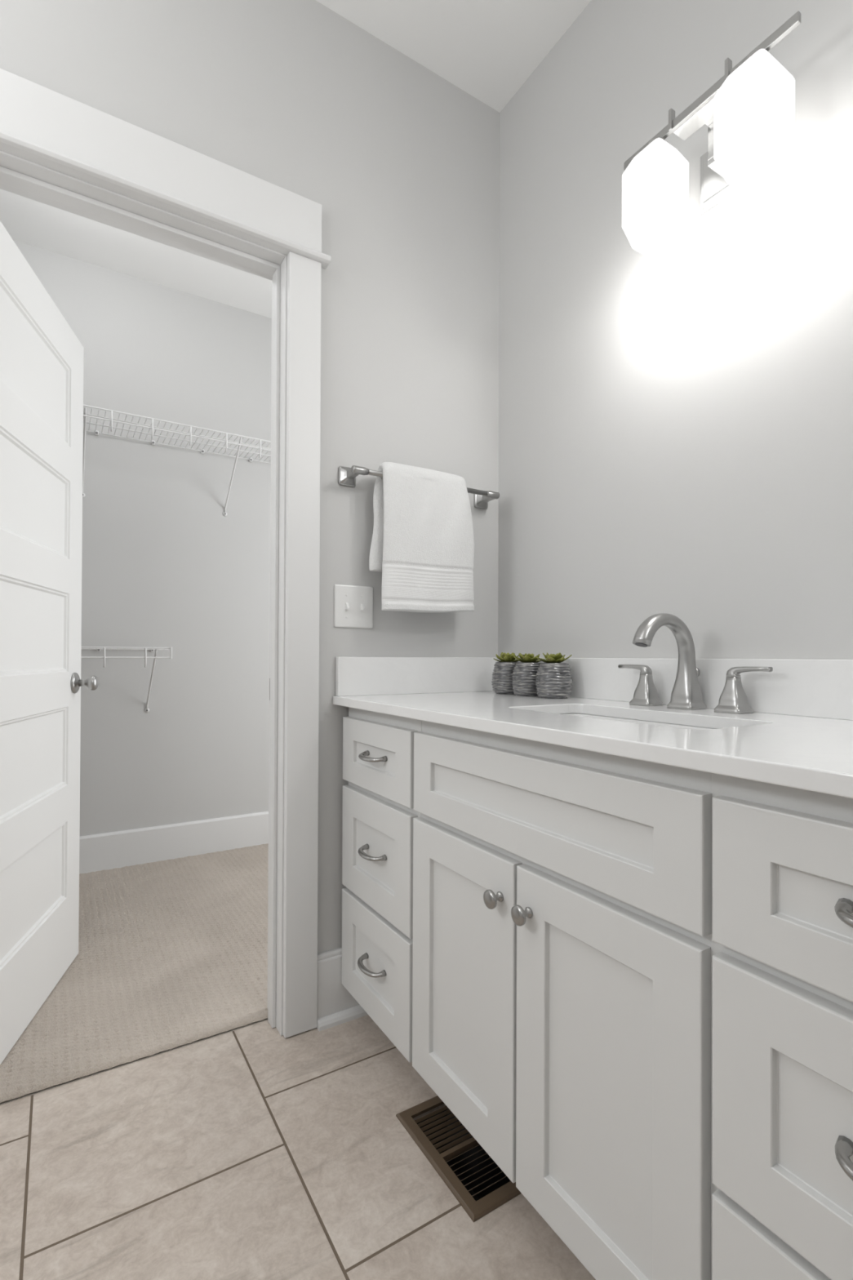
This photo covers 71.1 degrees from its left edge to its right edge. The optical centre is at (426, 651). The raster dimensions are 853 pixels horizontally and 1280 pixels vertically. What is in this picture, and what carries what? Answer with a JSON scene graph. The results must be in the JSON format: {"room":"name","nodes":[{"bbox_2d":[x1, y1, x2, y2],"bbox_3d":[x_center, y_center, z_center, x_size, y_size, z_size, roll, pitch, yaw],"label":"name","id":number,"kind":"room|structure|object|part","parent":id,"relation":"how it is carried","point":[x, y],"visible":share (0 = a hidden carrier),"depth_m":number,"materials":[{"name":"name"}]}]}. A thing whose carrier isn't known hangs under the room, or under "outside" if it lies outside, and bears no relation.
{"room":"bathroom","nodes":[
{"label":"bathroom","id":0,"kind":"room"},
{"bbox_2d":[0,843,268,1102],"bbox_3d":[-0.917,0.986,2.164,1.238,0.014,1.456,1,-1,-32],"label":"floor","id":1,"kind":"structure","parent":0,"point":[172,953],"depth_m":1.83,"materials":[{"name":"beige carpet"}]},
{"bbox_2d":[13,240,271,836],"bbox_3d":[-0.866,-0.369,3.132,4.200,2.743,0.100,1,-1,-32],"label":"wall","id":2,"kind":"structure","parent":0,"point":[163,566],"depth_m":2.85,"materials":[{"name":"grey paint"}]},
{"bbox_2d":[80,646,172,712],"bbox_3d":[-1.797,0.127,2.313,1.463,0.305,0.317,1,-1,-32],"label":"wire shelf","id":3,"kind":"object","parent":2,"relation":"attached to","point":[97,648],"visible":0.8,"depth_m":2.53,"materials":[{"name":"white metal"}]},
{"bbox_2d":[79,811,268,874],"bbox_3d":[-0.841,0.914,3.073,4.000,0.176,0.015,1,-1,-32],"label":"baseboard","id":4,"kind":"structure","parent":2,"relation":"attached to","point":[118,849],"depth_m":2.83,"materials":[{"name":"white paint"}]},
{"bbox_2d":[82,404,271,515],"bbox_3d":[-0.756,-0.833,2.959,3.900,0.312,0.317,1,-1,-32],"label":"wire shelf","id":5,"kind":"object","parent":2,"relation":"attached to","point":[96,432],"visible":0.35,"depth_m":2.67,"materials":[{"name":"white metal"}]},
{"bbox_2d":[0,0,499,953],"bbox_3d":[-0.353,-0.378,1.632,4.900,2.743,0.120,1,-1,-32],"label":"wall","id":6,"kind":"structure","parent":0,"point":[401,162],"depth_m":1.66,"materials":[{"name":"grey paint"}]},
{"bbox_2d":[0,221,98,1064],"bbox_3d":[-1.026,-0.011,1.601,0.103,1.968,0.700,0,0,-13],"label":"door","id":7,"kind":"structure","parent":6,"relation":"in","point":[42,357],"depth_m":1.61,"materials":[{"name":"white paint"}]},
{"bbox_3d":[-1.068,0.098,1.883,0.059,0.047,0.048,1,-1,-32],"label":"knob","id":8,"kind":"part","parent":7,"relation":"part of","materials":[{"name":"silver metal"}]},
{"bbox_2d":[0,150,287,1035],"bbox_3d":[-0.711,-0.031,1.410,0.760,2.042,0.120,1,-1,-32],"label":"trim","id":9,"kind":"structure","parent":6,"relation":"attached to","point":[20,176],"depth_m":1.55,"materials":[{"name":"white paint"}]},
{"bbox_2d":[0,68,321,252],"bbox_3d":[-0.669,-1.125,1.359,0.905,0.136,0.021,1,-1,-32],"label":"trim","id":10,"kind":"structure","parent":6,"relation":"attached to","point":[32,112],"depth_m":1.37,"materials":[{"name":"white paint"}]},
{"bbox_2d":[0,130,331,269],"bbox_3d":[-0.665,-1.048,1.350,0.944,0.019,0.039,1,-1,-32],"label":"trim","id":11,"kind":"structure","parent":6,"relation":"attached to","point":[10,144],"depth_m":1.36,"materials":[{"name":"white paint"}]},
{"bbox_2d":[282,251,321,1038],"bbox_3d":[-0.326,-0.022,1.565,0.088,2.025,0.020,1,-1,-32],"label":"trim","id":12,"kind":"structure","parent":6,"relation":"attached to","point":[300,1011],"depth_m":1.55,"materials":[{"name":"white paint"}]},
{"bbox_2d":[316,946,359,1018],"bbox_3d":[-0.033,0.902,1.744,0.614,0.187,0.014,1,-1,-32],"label":"baseboard","id":13,"kind":"structure","parent":6,"relation":"attached to","point":[333,997],"depth_m":1.60,"materials":[{"name":"white paint"}]},
{"bbox_2d":[316,1004,368,1031],"bbox_3d":[-0.024,0.985,1.730,0.614,0.022,0.019,1,-1,-32],"label":"trim","id":14,"kind":"structure","parent":6,"relation":"attached to","point":[357,1011],"depth_m":1.60,"materials":[{"name":"white paint"}]},
{"bbox_2d":[333,584,373,628],"bbox_3d":[-0.197,-0.125,1.645,0.117,0.117,0.018,1,-1,-32],"label":"light switch","id":15,"kind":"object","parent":6,"relation":"attached to","point":[353,604],"visible":1,"depth_m":1.65,"materials":[{"name":"white plastic"}]},
{"bbox_2d":[335,657,497,696],"bbox_3d":[-0.004,0.069,1.761,0.560,0.106,0.020,1,-1,-32],"label":"side splash","id":16,"kind":"object","parent":6,"relation":"attached to","point":[354,676],"visible":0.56,"depth_m":1.72,"materials":[{"name":"white stone"}]},
{"bbox_2d":[337,465,499,509],"bbox_3d":[-0.004,-0.480,1.730,0.511,0.052,0.080,1,-1,-32],"label":"towel bar","id":17,"kind":"object","parent":6,"relation":"attached to","point":[347,476],"visible":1,"depth_m":1.63,"materials":[{"name":"silver metal"}]},
{"bbox_2d":[368,462,474,612],"bbox_3d":[-0.004,-0.315,1.691,0.326,0.408,0.092,1,-1,-32],"label":"towel","id":18,"kind":"object","parent":17,"relation":"hanging from","point":[422,546],"visible":1,"depth_m":1.65,"materials":[{"name":"white fabric"}]},
{"bbox_2d":[0,0,591,318],"bbox_3d":[0.115,-1.803,0.892,4.900,0.100,4.956,1,-1,-32],"label":"ceiling","id":19,"kind":"structure","parent":0,"point":[486,49],"depth_m":1.79,"materials":[{"name":"white paint"}]},
{"bbox_2d":[0,1014,595,1279],"bbox_3d":[0.103,1.008,0.870,4.700,0.064,4.756,1,-1,-32],"label":"floor","id":20,"kind":"structure","parent":0,"point":[254,1152],"depth_m":1.12,"materials":[{"name":"beige tile"}]},
{"bbox_2d":[342,706,422,1062],"bbox_3d":[0.088,0.570,1.588,0.572,0.850,0.384,1,-1,-32],"label":"base cabinet","id":21,"kind":"object","parent":20,"relation":"on","point":[379,813],"visible":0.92,"depth_m":1.43,"materials":[{"name":"white paint"}]},
{"bbox_3d":[-0.141,0.764,1.449,0.041,0.016,0.113,1,-1,-32],"label":"pull handle","id":22,"kind":"part","parent":21,"relation":"part of","materials":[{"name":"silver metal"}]},
{"bbox_3d":[-0.139,0.491,1.451,0.041,0.016,0.113,1,-1,-32],"label":"pull handle","id":23,"kind":"part","parent":21,"relation":"part of","materials":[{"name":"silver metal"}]},
{"bbox_3d":[-0.138,0.256,1.452,0.041,0.016,0.113,1,-1,-32],"label":"pull handle","id":24,"kind":"part","parent":21,"relation":"part of","materials":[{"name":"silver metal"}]},
{"bbox_3d":[-0.126,0.768,1.461,0.019,0.256,0.366,1,-1,-32],"label":"drawer","id":25,"kind":"part","parent":21,"relation":"part of","materials":[{"name":"white paint"}]},
{"bbox_3d":[-0.124,0.494,1.464,0.019,0.266,0.366,1,-1,-32],"label":"drawer","id":26,"kind":"part","parent":21,"relation":"part of","materials":[{"name":"white paint"}]},
{"bbox_3d":[-0.123,0.260,1.465,0.019,0.169,0.366,1,-1,-32],"label":"drawer","id":27,"kind":"part","parent":21,"relation":"part of","materials":[{"name":"white paint"}]},
{"bbox_2d":[395,1095,521,1222],"bbox_3d":[0.067,1.051,1.191,0.139,0.132,0.281,1,-1,-32],"label":"floor vent","id":28,"kind":"object","parent":20,"relation":"in","point":[477,1183],"visible":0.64,"depth_m":1.20,"materials":[{"name":"brown metal"}]},
{"bbox_2d":[412,720,711,1279],"bbox_3d":[0.367,0.567,1.136,0.570,0.850,0.684,1,-1,-32],"label":"base cabinet","id":29,"kind":"object","parent":20,"relation":"on","point":[562,895],"visible":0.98,"depth_m":0.89,"materials":[{"name":"white paint"}]},
{"bbox_3d":[0.066,0.627,1.153,0.019,0.535,0.337,1,-1,-32],"label":"cabinet door","id":30,"kind":"part","parent":29,"relation":"part of","materials":[{"name":"white paint"}]},
{"bbox_3d":[0.116,0.425,1.028,0.028,0.032,0.032,1,-1,-32],"label":"knob","id":31,"kind":"part","parent":29,"relation":"part of","materials":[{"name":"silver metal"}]},
{"bbox_3d":[0.155,0.424,0.965,0.028,0.032,0.032,1,-1,-32],"label":"knob","id":32,"kind":"part","parent":29,"relation":"part of","materials":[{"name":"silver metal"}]},
{"bbox_3d":[0.159,0.258,1.008,0.019,0.169,0.682,1,-1,-32],"label":"false drawer","id":33,"kind":"part","parent":29,"relation":"part of","materials":[{"name":"white paint"}]},
{"bbox_2d":[333,691,852,798],"bbox_3d":[0.380,0.130,1.129,0.568,0.023,1.499,1,-1,-32],"label":"countertop","id":34,"kind":"structure","parent":29,"relation":"on","point":[811,753],"depth_m":0.89,"materials":[{"name":"white stone"}]},
{"bbox_2d":[491,652,520,694],"bbox_3d":[0.240,0.062,1.753,0.098,0.123,0.100,1,-1,-32],"label":"potted succulent","id":35,"kind":"object","parent":34,"relation":"on","point":[502,673],"visible":0.78,"depth_m":1.72,"materials":[{"name":"grey ceramic"}]},
{"bbox_2d":[511,653,541,696],"bbox_3d":[0.287,0.063,1.673,0.098,0.120,0.098,1,-1,-32],"label":"potted succulent","id":36,"kind":"object","parent":34,"relation":"on","point":[524,672],"visible":0.77,"depth_m":1.64,"materials":[{"name":"grey ceramic"}]},
{"bbox_2d":[534,652,573,698],"bbox_3d":[0.338,0.062,1.582,0.098,0.120,0.098,1,-1,-32],"label":"potted succulent","id":37,"kind":"object","parent":34,"relation":"on","point":[553,679],"visible":1,"depth_m":1.55,"materials":[{"name":"grey ceramic"}]},
{"bbox_2d":[564,713,714,729],"bbox_3d":[0.379,0.220,1.143,0.264,0.155,0.504,1,-1,-32],"label":"sink basin","id":38,"kind":"object","parent":34,"relation":"in","point":[684,726],"visible":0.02,"depth_m":1.24,"materials":[{"name":"white ceramic"}]},
{"bbox_2d":[617,613,773,714],"bbox_3d":[0.503,0.021,1.240,0.201,0.200,0.350,1,-1,-32],"label":"faucet","id":39,"kind":"object","parent":34,"relation":"on","point":[686,693],"visible":1,"depth_m":1.25,"materials":[{"name":"silver metal"}]},
{"bbox_3d":[0.484,0.040,1.385,0.023,0.020,0.083,1,-1,-32],"label":"lever","id":40,"kind":"part","parent":39,"relation":"part of","materials":[{"name":"silver metal"}]},
{"bbox_3d":[0.500,0.086,1.359,0.054,0.070,0.054,1,-1,-32],"label":"handle","id":41,"kind":"part","parent":39,"relation":"part of","materials":[{"name":"silver metal"}]},
{"bbox_3d":[0.499,0.020,1.237,0.190,0.200,0.060,1,-1,-32],"label":"spout","id":42,"kind":"part","parent":39,"relation":"part of","materials":[{"name":"silver metal"}]},
{"bbox_3d":[0.583,0.078,1.288,0.013,0.086,0.013,1,-1,-32],"label":"lift rod","id":43,"kind":"part","parent":39,"relation":"part of","materials":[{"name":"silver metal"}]},
{"bbox_3d":[0.608,0.085,1.183,0.054,0.070,0.054,1,-1,-32],"label":"handle","id":44,"kind":"part","parent":39,"relation":"part of","materials":[{"name":"silver metal"}]},
{"bbox_3d":[0.624,0.039,1.157,0.023,0.020,0.083,1,-1,-32],"label":"lever","id":45,"kind":"part","parent":39,"relation":"part of","materials":[{"name":"silver metal"}]},
{"bbox_3d":[0.246,0.626,0.860,0.019,0.535,0.338,1,-1,-32],"label":"cabinet door","id":46,"kind":"part","parent":29,"relation":"part of","materials":[{"name":"white paint"}]},
{"bbox_2d":[711,773,852,1279],"bbox_3d":[0.646,0.565,0.680,0.572,0.850,0.387,1,-1,-32],"label":"base cabinet","id":47,"kind":"object","parent":20,"relation":"on","point":[782,934],"visible":0.98,"depth_m":0.64,"materials":[{"name":"white paint"}]},
{"bbox_3d":[0.437,0.764,0.547,0.019,0.256,0.366,1,-1,-32],"label":"drawer","id":48,"kind":"part","parent":47,"relation":"part of","materials":[{"name":"white paint"}]},
{"bbox_3d":[0.438,0.490,0.550,0.019,0.266,0.366,1,-1,-32],"label":"drawer","id":49,"kind":"part","parent":47,"relation":"part of","materials":[{"name":"white paint"}]},
{"bbox_3d":[0.439,0.255,0.551,0.019,0.169,0.366,1,-1,-32],"label":"drawer","id":50,"kind":"part","parent":47,"relation":"part of","materials":[{"name":"white paint"}]},
{"bbox_3d":[0.424,0.252,0.539,0.041,0.016,0.113,1,-1,-32],"label":"pull handle","id":51,"kind":"part","parent":47,"relation":"part of","materials":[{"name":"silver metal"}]},
{"bbox_3d":[0.423,0.486,0.537,0.041,0.016,0.113,1,-1,-32],"label":"pull handle","id":52,"kind":"part","parent":47,"relation":"part of","materials":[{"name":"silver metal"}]},
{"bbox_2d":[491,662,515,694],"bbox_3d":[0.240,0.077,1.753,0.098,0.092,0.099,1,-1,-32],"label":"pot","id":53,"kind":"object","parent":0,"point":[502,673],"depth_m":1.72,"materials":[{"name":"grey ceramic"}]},
{"bbox_2d":[497,0,852,659],"bbox_3d":[1.116,-0.380,0.599,0.120,2.743,3.420,1,-1,-32],"label":"wall","id":54,"kind":"structure","parent":0,"point":[676,424],"depth_m":1.37,"materials":[{"name":"grey paint"}]},
{"bbox_2d":[497,657,852,719],"bbox_3d":[0.619,0.068,1.264,0.020,0.106,1.478,1,-1,-32],"label":"backsplash","id":55,"kind":"structure","parent":54,"relation":"attached to","point":[816,688],"depth_m":1.19,"materials":[{"name":"white stone"}]},
{"bbox_2d":[622,10,800,257],"bbox_3d":[0.577,-1.006,1.211,0.165,0.254,0.376,1,-1,-32],"label":"vanity light","id":56,"kind":"object","parent":54,"relation":"attached to","point":[748,114],"visible":1,"depth_m":1.14,"materials":[{"name":"white glass"}]},
{"bbox_3d":[0.493,-0.975,1.288,0.103,0.192,0.103,1,-1,-32],"label":"lamp shade","id":57,"kind":"part","parent":56,"relation":"part of","materials":[{"name":"white glass"}]},
{"bbox_3d":[0.604,-1.057,1.241,0.056,0.096,0.022,1,-1,-32],"label":"arm","id":58,"kind":"part","parent":56,"relation":"part of","materials":[{"name":"silver metal"}]},
{"bbox_3d":[0.606,-0.976,1.105,0.103,0.192,0.103,1,-1,-32],"label":"lamp shade","id":59,"kind":"part","parent":56,"relation":"part of","materials":[{"name":"white glass"}]}
]}

